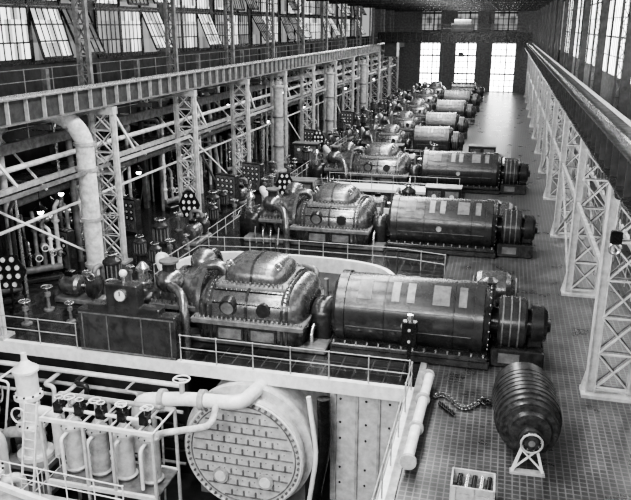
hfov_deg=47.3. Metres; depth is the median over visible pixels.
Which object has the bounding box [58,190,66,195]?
pendant lamp
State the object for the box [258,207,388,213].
raised pit edge
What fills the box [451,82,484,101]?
electric generator
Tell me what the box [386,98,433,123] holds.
turbine
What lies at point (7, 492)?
platform
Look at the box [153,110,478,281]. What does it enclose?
railing
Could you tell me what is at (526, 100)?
steel column
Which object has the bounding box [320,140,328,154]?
pump
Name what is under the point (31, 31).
window
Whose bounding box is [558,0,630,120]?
wall
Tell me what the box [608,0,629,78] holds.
window
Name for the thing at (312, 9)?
window
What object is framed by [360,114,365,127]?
motor
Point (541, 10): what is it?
steel column
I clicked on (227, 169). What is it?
standpipe manifold
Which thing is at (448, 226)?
electric generator
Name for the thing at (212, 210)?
motor
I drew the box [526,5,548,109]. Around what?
steel column
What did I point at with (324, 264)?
raised pit edge
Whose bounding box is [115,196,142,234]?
panel
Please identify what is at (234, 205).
stand
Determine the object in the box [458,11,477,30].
window
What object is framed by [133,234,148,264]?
motor
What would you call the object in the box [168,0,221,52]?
window
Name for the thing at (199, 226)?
pump
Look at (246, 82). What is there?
lattice column
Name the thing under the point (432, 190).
switch cubicle
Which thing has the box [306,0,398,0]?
roof truss
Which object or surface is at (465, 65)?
window
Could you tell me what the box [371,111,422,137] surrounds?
turbine
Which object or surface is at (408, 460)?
pipe
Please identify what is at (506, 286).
fan
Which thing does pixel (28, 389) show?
tank
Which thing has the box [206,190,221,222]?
motor
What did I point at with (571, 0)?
window
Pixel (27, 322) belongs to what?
stand
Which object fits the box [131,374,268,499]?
pipe
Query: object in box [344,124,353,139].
pump
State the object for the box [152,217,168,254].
motor
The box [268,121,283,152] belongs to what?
standpipe manifold
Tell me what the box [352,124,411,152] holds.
turbine
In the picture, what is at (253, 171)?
panel
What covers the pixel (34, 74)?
wall
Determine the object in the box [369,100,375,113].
motor
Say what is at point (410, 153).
pump
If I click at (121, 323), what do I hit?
cabinet
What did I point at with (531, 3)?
roof truss
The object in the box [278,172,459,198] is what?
gallery
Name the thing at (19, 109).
girder
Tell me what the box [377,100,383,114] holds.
motor
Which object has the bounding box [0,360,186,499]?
basement pipework
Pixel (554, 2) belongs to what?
steel column
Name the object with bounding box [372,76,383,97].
standpipe manifold
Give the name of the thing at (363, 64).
riser pipe
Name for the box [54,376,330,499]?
floor
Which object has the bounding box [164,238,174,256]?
stand
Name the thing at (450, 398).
chain
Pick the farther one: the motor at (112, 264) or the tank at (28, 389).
the motor at (112, 264)
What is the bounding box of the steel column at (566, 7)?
[534,0,569,153]
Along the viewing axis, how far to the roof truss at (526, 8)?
120.98 m
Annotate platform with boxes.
[0,429,123,499]
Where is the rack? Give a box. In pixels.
[38,392,181,499]
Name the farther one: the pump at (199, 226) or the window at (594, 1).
the window at (594, 1)
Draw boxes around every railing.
[0,314,412,499]
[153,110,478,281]
[552,117,630,301]
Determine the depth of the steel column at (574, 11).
62.59 m
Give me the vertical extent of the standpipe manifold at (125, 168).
4.062 m
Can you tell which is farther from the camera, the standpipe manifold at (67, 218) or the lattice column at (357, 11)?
the lattice column at (357, 11)
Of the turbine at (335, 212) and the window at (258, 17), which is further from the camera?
the window at (258, 17)
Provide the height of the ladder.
3.622 m
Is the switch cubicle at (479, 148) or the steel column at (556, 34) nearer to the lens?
the switch cubicle at (479, 148)
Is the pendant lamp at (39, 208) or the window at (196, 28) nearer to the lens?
the pendant lamp at (39, 208)
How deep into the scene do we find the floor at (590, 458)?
29.80 m
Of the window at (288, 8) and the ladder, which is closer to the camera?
the ladder
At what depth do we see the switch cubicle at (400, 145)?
66.89 m
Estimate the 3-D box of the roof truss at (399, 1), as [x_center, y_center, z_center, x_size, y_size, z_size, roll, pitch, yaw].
[13.985,-29.855,82.105,25.652,3.225,0.300,4,18,14]
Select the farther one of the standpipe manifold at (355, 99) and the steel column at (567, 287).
the standpipe manifold at (355, 99)
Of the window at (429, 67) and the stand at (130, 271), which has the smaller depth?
the stand at (130, 271)
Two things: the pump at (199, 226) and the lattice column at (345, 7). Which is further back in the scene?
the lattice column at (345, 7)
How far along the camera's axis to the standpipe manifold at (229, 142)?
66.02 m
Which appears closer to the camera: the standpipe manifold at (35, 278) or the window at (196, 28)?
the standpipe manifold at (35, 278)
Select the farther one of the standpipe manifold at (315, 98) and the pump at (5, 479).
the standpipe manifold at (315, 98)
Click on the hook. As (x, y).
(616, 237)
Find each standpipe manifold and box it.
[1,202,24,304]
[20,199,64,284]
[58,188,85,260]
[76,174,115,243]
[103,167,126,229]
[109,169,138,214]
[158,153,186,210]
[171,145,194,195]
[183,138,207,179]
[184,135,202,184]
[222,127,246,174]
[227,127,246,166]
[237,120,253,155]
[238,121,253,161]
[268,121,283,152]
[298,95,315,133]
[304,98,315,127]
[344,85,356,111]
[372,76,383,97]
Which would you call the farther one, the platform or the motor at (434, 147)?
the motor at (434, 147)
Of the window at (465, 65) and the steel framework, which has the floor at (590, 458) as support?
the steel framework
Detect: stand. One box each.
[0,254,26,312]
[18,299,32,325]
[40,284,54,311]
[64,300,75,322]
[82,270,91,291]
[125,264,133,280]
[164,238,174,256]
[173,212,182,230]
[179,192,199,217]
[183,234,189,249]
[230,199,237,217]
[261,178,267,187]
[268,175,274,186]
[275,173,292,193]
[285,155,290,167]
[292,161,296,174]
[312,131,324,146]
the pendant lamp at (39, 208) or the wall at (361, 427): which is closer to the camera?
the wall at (361, 427)
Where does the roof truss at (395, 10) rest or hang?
attached to the steel column at (541, 10)
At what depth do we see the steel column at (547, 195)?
53.14 m
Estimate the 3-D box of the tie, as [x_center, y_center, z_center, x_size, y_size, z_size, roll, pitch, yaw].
[0.465,-17.543,82.818,0.890,7.583,115.045,4,18,14]
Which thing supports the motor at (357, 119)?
on the floor at (590, 458)
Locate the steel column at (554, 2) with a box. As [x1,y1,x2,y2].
[529,0,556,127]
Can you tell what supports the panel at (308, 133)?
on the floor at (590, 458)
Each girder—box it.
[0,37,404,128]
[524,43,630,216]
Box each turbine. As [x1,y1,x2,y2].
[135,247,334,354]
[237,182,388,250]
[306,142,420,185]
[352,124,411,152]
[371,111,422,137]
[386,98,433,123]
[399,89,440,111]
[412,81,447,99]
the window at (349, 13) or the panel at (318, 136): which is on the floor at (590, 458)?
the panel at (318, 136)
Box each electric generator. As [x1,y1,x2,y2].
[330,269,550,369]
[386,194,537,258]
[413,125,464,156]
[420,150,529,194]
[425,111,468,138]
[436,99,476,124]
[443,89,480,111]
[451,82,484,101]
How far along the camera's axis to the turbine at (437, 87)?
124.85 m
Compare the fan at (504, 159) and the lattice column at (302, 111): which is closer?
the fan at (504, 159)
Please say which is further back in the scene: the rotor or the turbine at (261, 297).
the turbine at (261, 297)
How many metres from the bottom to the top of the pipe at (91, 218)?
9.159 m
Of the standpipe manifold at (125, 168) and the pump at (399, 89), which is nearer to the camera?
the standpipe manifold at (125, 168)
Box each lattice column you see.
[0,285,14,340]
[71,0,132,264]
[163,0,205,217]
[223,0,250,183]
[265,0,289,163]
[297,0,314,140]
[321,1,337,132]
[340,4,354,111]
[356,6,368,113]
[368,8,380,105]
[379,9,389,99]
[389,10,398,94]
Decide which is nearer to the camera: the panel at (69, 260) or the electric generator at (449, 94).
the panel at (69, 260)
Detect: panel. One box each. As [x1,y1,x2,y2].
[45,225,77,270]
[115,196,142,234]
[216,173,239,205]
[242,161,263,192]
[304,129,319,141]
[341,111,354,129]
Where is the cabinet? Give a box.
[77,269,182,360]
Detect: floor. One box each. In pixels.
[3,90,630,499]
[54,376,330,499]
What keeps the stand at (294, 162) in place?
on the floor at (590, 458)
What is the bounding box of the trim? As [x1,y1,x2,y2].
[0,338,426,499]
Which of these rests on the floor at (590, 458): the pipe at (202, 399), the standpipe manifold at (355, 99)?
the standpipe manifold at (355, 99)
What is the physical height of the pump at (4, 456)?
4.700 m
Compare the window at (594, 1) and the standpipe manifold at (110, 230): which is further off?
the window at (594, 1)
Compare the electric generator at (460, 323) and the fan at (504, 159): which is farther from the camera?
the fan at (504, 159)
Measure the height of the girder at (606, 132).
1.240 m
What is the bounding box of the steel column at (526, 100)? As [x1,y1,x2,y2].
[525,6,545,102]
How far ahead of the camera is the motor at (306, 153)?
66.70 m
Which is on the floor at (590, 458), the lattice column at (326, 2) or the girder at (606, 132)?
the lattice column at (326, 2)
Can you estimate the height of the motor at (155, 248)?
1.640 m
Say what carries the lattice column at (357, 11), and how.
on the floor at (590, 458)
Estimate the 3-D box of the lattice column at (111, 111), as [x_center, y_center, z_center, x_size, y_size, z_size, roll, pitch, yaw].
[-11.405,-8.161,37.859,2.050,18.400,0.800,4,18,14]
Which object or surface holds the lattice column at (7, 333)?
on the floor at (590, 458)
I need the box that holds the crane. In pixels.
[376,19,532,56]
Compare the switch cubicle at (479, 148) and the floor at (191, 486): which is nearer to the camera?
the floor at (191, 486)
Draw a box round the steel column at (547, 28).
[527,2,552,117]
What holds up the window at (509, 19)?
in the wall at (409, 55)
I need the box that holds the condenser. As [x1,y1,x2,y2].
[185,379,330,499]
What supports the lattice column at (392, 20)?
on the floor at (590, 458)
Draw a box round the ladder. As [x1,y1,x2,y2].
[21,401,37,491]
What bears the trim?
attached to the wall at (361, 427)
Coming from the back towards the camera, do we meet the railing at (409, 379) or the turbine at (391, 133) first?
the turbine at (391, 133)
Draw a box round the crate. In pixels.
[449,467,495,499]
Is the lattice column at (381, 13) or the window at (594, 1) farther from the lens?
the lattice column at (381, 13)
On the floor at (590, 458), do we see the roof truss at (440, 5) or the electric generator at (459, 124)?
the electric generator at (459, 124)
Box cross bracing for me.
[527,70,630,277]
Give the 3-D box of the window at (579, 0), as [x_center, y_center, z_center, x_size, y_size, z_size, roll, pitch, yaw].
[37.815,-32.067,103.377,0.080,8.720,9.900,4,18,14]
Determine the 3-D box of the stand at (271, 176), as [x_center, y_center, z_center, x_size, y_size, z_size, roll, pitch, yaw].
[-3.493,-5.354,57.642,0.593,1.243,0.593,8,19,24]
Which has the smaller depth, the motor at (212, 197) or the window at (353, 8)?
the motor at (212, 197)
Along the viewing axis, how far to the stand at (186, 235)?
42.53 m
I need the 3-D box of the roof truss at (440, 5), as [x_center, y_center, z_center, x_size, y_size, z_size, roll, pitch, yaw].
[19.229,-35.919,101.515,25.652,3.225,0.300,4,18,14]
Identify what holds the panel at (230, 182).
on the floor at (590, 458)
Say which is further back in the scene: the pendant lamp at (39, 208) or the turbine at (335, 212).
the turbine at (335, 212)
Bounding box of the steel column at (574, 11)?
[538,0,578,173]
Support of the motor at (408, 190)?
on the floor at (590, 458)
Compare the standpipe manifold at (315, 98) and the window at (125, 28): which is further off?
the standpipe manifold at (315, 98)
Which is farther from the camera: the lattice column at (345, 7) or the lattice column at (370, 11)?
the lattice column at (370, 11)
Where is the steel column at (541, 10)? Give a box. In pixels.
[524,7,542,96]
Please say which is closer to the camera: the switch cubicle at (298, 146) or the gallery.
the gallery
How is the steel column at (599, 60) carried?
on the floor at (590, 458)
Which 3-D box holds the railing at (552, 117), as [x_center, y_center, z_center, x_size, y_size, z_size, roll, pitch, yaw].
[25.368,-9.873,72.289,0.094,1.133,128.081,4,18,14]
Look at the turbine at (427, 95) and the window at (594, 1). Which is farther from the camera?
the turbine at (427, 95)
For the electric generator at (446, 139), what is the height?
2.981 m
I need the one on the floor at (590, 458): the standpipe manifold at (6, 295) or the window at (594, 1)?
the standpipe manifold at (6, 295)
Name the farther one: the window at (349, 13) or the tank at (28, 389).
the window at (349, 13)
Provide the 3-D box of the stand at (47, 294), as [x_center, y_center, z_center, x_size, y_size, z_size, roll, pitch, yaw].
[-12.450,2.222,33.490,0.565,1.184,0.565,10,20,29]
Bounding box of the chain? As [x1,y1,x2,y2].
[430,392,491,414]
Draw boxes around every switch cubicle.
[291,177,317,191]
[292,141,320,164]
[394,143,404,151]
[425,183,462,198]
[468,144,496,152]
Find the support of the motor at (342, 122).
on the floor at (590, 458)
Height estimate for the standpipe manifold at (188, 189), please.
4.062 m
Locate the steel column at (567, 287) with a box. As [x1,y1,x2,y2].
[561,0,630,297]
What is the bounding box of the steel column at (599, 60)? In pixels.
[550,0,610,239]
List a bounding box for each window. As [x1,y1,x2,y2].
[0,0,105,66]
[93,0,172,58]
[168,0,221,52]
[213,0,258,48]
[251,0,278,45]
[279,0,311,43]
[304,0,320,41]
[323,1,344,39]
[337,4,351,38]
[351,6,366,37]
[420,43,439,85]
[422,11,441,30]
[454,43,475,81]
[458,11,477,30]
[490,43,515,91]
[494,11,517,30]
[565,0,571,52]
[573,0,583,58]
[586,0,601,65]
[603,0,613,71]
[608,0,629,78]
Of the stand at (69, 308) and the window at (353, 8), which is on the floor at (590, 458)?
the stand at (69, 308)
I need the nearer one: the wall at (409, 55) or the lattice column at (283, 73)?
the lattice column at (283, 73)
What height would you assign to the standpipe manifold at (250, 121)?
4.713 m
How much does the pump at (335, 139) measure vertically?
1.374 m
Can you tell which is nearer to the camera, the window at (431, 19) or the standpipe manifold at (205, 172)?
the standpipe manifold at (205, 172)
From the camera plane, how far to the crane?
113.81 m
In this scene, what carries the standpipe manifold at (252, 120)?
on the floor at (590, 458)
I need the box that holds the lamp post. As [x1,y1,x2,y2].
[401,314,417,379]
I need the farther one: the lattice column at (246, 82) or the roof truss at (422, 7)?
the roof truss at (422, 7)
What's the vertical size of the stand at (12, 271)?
2.750 m
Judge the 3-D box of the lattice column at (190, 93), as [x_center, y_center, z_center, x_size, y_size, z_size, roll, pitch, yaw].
[-8.783,-11.193,47.563,2.050,18.400,0.800,4,18,14]
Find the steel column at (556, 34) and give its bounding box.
[531,0,561,139]
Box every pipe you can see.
[36,114,103,277]
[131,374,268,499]
[272,81,286,171]
[325,69,334,138]
[359,61,366,119]
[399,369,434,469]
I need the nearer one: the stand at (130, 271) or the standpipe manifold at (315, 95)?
the stand at (130, 271)
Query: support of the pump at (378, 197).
on the floor at (590, 458)
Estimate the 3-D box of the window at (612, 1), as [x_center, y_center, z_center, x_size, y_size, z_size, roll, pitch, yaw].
[29.949,-22.971,74.263,0.080,8.720,9.900,4,18,14]
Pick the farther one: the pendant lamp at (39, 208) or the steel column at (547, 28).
the steel column at (547, 28)
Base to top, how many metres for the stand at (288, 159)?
1.170 m
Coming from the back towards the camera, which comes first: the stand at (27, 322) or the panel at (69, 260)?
the panel at (69, 260)
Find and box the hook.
[608,191,622,254]
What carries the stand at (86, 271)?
on the floor at (590, 458)
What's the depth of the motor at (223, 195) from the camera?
50.88 m
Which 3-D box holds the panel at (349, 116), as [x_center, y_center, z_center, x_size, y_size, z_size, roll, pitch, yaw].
[4.026,-16.355,91.080,1.800,2.300,0.689,10,20,30]
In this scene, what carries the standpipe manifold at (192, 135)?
on the floor at (590, 458)
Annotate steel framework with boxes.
[0,38,392,292]
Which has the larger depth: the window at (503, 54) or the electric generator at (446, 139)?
the window at (503, 54)
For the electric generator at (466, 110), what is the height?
3.157 m
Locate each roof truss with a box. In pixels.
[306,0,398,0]
[329,0,553,3]
[347,2,549,5]
[362,5,544,7]
[375,7,541,8]
[386,8,539,10]
[395,10,536,11]
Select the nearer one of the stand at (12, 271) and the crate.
the crate
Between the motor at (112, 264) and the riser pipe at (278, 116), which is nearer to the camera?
the motor at (112, 264)
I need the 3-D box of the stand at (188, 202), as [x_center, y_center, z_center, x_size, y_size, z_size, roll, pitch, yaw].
[-7.898,-2.270,45.243,1.360,2.750,0.390,1,17,3]
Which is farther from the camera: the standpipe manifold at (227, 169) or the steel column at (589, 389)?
the standpipe manifold at (227, 169)
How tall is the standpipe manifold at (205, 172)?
4.713 m
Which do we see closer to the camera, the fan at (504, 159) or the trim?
the trim
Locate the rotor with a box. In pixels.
[492,362,561,477]
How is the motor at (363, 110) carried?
on the floor at (590, 458)
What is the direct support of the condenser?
on the floor at (191, 486)
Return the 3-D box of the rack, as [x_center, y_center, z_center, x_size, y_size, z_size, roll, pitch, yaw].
[-7.541,7.862,26.782,4.500,5.417,1.920,4,18,14]
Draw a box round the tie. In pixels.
[0,64,396,251]
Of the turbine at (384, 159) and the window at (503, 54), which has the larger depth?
the window at (503, 54)
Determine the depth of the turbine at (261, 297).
29.46 m
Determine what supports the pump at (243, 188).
on the floor at (590, 458)
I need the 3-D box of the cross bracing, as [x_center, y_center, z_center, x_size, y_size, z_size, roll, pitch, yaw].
[24.972,-15.663,77.891,1.540,8.355,115.071,4,18,14]
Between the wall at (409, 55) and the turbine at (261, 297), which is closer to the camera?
the turbine at (261, 297)
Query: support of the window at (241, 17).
in the wall at (34, 74)
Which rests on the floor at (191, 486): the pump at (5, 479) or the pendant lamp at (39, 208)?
the pump at (5, 479)
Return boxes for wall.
[0,0,370,251]
[0,352,402,499]
[371,0,563,92]
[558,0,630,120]
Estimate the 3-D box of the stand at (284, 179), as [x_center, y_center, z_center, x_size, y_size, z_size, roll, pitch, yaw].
[-2.177,-4.109,51.129,1.360,2.750,0.390,1,17,3]
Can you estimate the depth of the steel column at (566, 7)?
71.24 m
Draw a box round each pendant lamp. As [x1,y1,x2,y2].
[33,191,47,214]
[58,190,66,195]
[133,156,143,174]
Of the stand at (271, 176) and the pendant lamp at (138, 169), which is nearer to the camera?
the pendant lamp at (138, 169)
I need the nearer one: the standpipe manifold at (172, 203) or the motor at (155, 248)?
the motor at (155, 248)
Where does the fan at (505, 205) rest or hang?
on the floor at (590, 458)
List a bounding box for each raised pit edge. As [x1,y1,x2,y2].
[176,251,393,274]
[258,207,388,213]
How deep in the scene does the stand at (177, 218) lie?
46.41 m
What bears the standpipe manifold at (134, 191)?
on the floor at (590, 458)
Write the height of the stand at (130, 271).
0.940 m
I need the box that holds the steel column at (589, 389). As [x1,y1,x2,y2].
[579,183,630,403]
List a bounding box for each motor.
[102,251,121,281]
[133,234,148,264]
[148,241,161,272]
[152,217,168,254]
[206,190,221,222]
[207,202,219,228]
[218,189,229,212]
[301,146,310,167]
[338,117,345,134]
[354,116,360,131]
[360,106,367,121]
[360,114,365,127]
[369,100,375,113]
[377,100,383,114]
[401,183,415,195]
[429,143,439,150]
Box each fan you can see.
[472,270,517,306]
[500,201,516,216]
[502,158,523,165]
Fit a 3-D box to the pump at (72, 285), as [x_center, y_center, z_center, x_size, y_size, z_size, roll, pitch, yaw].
[-11.224,1.545,34.601,2.400,1.814,1.364,4,18,14]
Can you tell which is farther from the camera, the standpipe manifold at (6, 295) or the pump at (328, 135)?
the pump at (328, 135)
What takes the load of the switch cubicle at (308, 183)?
on the floor at (590, 458)
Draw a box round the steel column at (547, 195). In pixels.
[543,0,591,200]
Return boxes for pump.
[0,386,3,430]
[0,431,9,476]
[0,462,28,490]
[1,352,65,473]
[55,263,105,304]
[182,209,211,246]
[239,178,252,204]
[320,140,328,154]
[326,130,334,144]
[332,132,341,144]
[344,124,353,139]
[372,187,400,207]
[395,88,402,98]
[407,147,427,165]
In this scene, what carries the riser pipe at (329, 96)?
on the floor at (590, 458)
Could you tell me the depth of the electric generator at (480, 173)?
56.73 m

